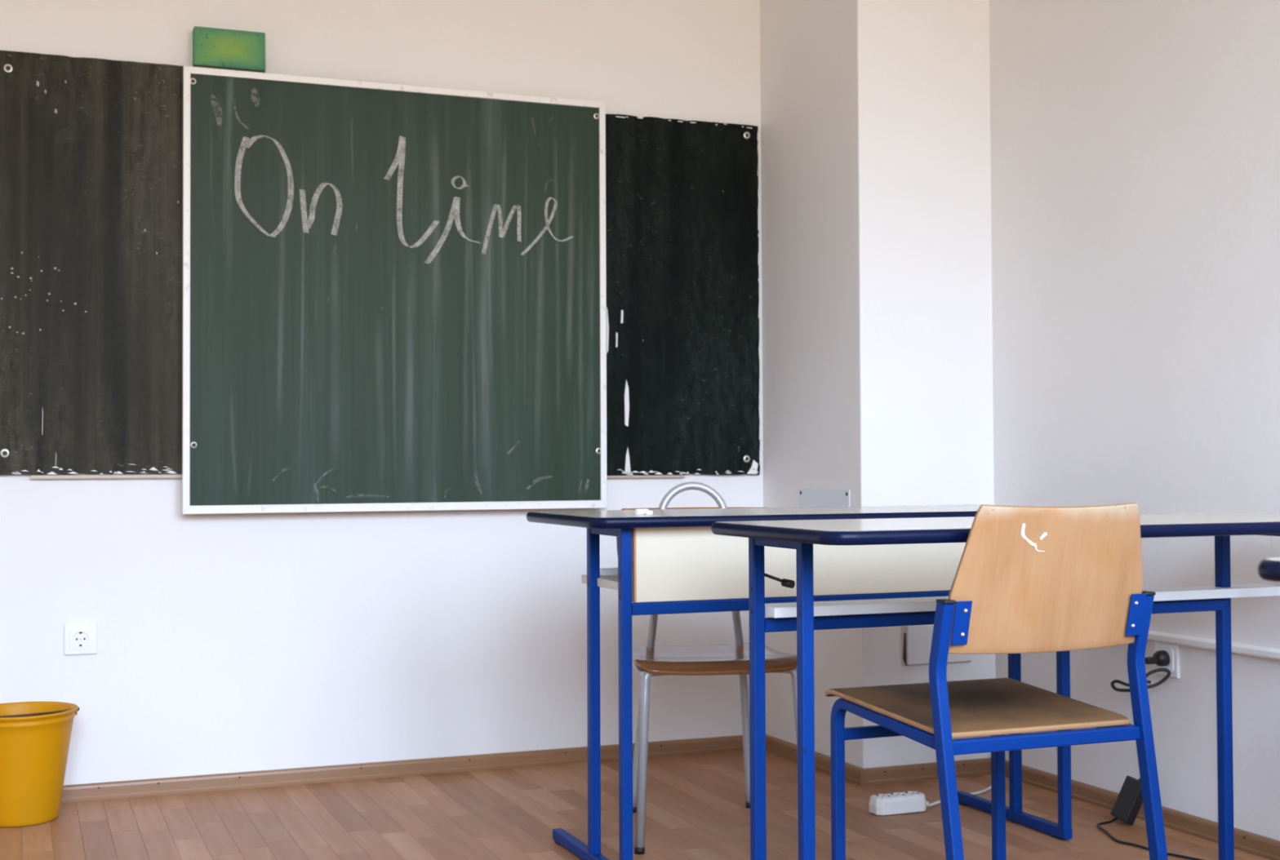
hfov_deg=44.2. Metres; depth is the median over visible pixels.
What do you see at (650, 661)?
chair
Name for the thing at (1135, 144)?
wall
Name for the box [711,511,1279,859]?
school desk
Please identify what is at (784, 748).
baseboard
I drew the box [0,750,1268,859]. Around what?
floor
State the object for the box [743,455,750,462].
washer
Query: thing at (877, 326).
wall pillar
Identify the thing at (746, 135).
washer
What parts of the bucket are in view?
handle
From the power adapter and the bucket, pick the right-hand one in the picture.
the power adapter
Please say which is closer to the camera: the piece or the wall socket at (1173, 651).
the piece
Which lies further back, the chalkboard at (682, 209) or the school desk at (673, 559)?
the chalkboard at (682, 209)
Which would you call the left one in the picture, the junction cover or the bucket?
the bucket
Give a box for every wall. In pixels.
[0,0,763,785]
[989,0,1279,841]
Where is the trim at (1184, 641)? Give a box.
[1146,631,1279,661]
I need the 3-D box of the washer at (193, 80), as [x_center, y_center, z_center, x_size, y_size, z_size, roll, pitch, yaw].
[-1.196,-0.934,4.216,0.017,0.017,0.003,0,-1,-22]
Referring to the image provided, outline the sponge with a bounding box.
[192,26,265,72]
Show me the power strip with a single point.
(882, 805)
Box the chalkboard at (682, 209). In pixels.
[605,113,760,478]
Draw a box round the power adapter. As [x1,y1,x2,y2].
[1097,650,1203,859]
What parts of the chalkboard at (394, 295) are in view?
frame, frame, frame, frame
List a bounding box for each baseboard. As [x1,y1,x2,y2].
[60,735,743,803]
[765,734,866,786]
[857,758,991,786]
[1004,760,1279,859]
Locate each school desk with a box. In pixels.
[526,504,1072,859]
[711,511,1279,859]
[1257,557,1279,582]
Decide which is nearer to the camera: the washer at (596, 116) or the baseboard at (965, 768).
the baseboard at (965, 768)
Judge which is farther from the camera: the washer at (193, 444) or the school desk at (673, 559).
the washer at (193, 444)
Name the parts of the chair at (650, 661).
rail, leg, backrest, frame, seat, leg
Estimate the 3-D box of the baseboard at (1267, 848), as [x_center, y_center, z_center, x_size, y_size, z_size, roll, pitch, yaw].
[1.803,0.894,2.397,0.016,0.042,4.390,0,-1,-22]
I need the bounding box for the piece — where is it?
[635,509,653,515]
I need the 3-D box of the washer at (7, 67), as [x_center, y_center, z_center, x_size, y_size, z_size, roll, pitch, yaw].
[-1.635,-0.937,4.080,0.021,0.021,0.003,0,-1,-22]
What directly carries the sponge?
on the chalkboard at (394, 295)
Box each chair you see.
[616,481,797,854]
[825,502,1168,859]
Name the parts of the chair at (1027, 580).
leg, leg, seat, backrest, leg, leg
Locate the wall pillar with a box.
[760,0,995,768]
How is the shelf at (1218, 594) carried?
attached to the school desk at (806, 615)
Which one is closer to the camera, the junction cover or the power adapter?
the power adapter
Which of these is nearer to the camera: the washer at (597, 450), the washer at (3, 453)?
the washer at (3, 453)
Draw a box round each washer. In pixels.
[0,449,8,457]
[4,63,12,72]
[190,77,195,84]
[190,441,197,448]
[593,113,599,119]
[595,448,600,453]
[743,132,750,138]
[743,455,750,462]
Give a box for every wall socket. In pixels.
[63,622,97,655]
[1155,641,1180,679]
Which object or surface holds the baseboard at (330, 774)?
attached to the wall at (232, 642)
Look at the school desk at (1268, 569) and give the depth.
1.70 m
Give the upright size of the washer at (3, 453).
0.021 m
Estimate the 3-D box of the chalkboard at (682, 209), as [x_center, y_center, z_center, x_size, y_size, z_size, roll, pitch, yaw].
[-0.150,-0.401,4.662,1.108,1.086,0.018,0,-1,-22]
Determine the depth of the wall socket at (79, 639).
4.12 m
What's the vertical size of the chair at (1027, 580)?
0.804 m
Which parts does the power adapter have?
cord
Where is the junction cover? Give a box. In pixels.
[902,624,972,666]
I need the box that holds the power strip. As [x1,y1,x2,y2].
[868,786,991,816]
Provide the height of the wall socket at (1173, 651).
0.082 m
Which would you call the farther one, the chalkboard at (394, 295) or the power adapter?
the chalkboard at (394, 295)
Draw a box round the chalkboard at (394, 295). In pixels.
[182,66,607,514]
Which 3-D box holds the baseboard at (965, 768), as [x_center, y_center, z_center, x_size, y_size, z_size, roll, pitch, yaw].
[0.793,0.942,4.349,0.426,0.042,0.016,0,-1,-22]
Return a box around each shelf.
[581,575,617,591]
[764,584,1279,618]
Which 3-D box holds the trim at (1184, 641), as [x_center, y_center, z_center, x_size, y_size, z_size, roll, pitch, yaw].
[1.801,0.467,2.406,0.018,0.025,4.390,0,-1,-22]
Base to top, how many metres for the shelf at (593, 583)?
0.018 m
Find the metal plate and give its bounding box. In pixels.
[799,488,849,507]
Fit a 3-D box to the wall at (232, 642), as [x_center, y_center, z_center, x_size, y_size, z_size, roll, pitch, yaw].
[-1.090,-0.727,4.416,4.726,3.600,0.200,0,-1,-22]
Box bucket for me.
[0,702,79,828]
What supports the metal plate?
attached to the wall pillar

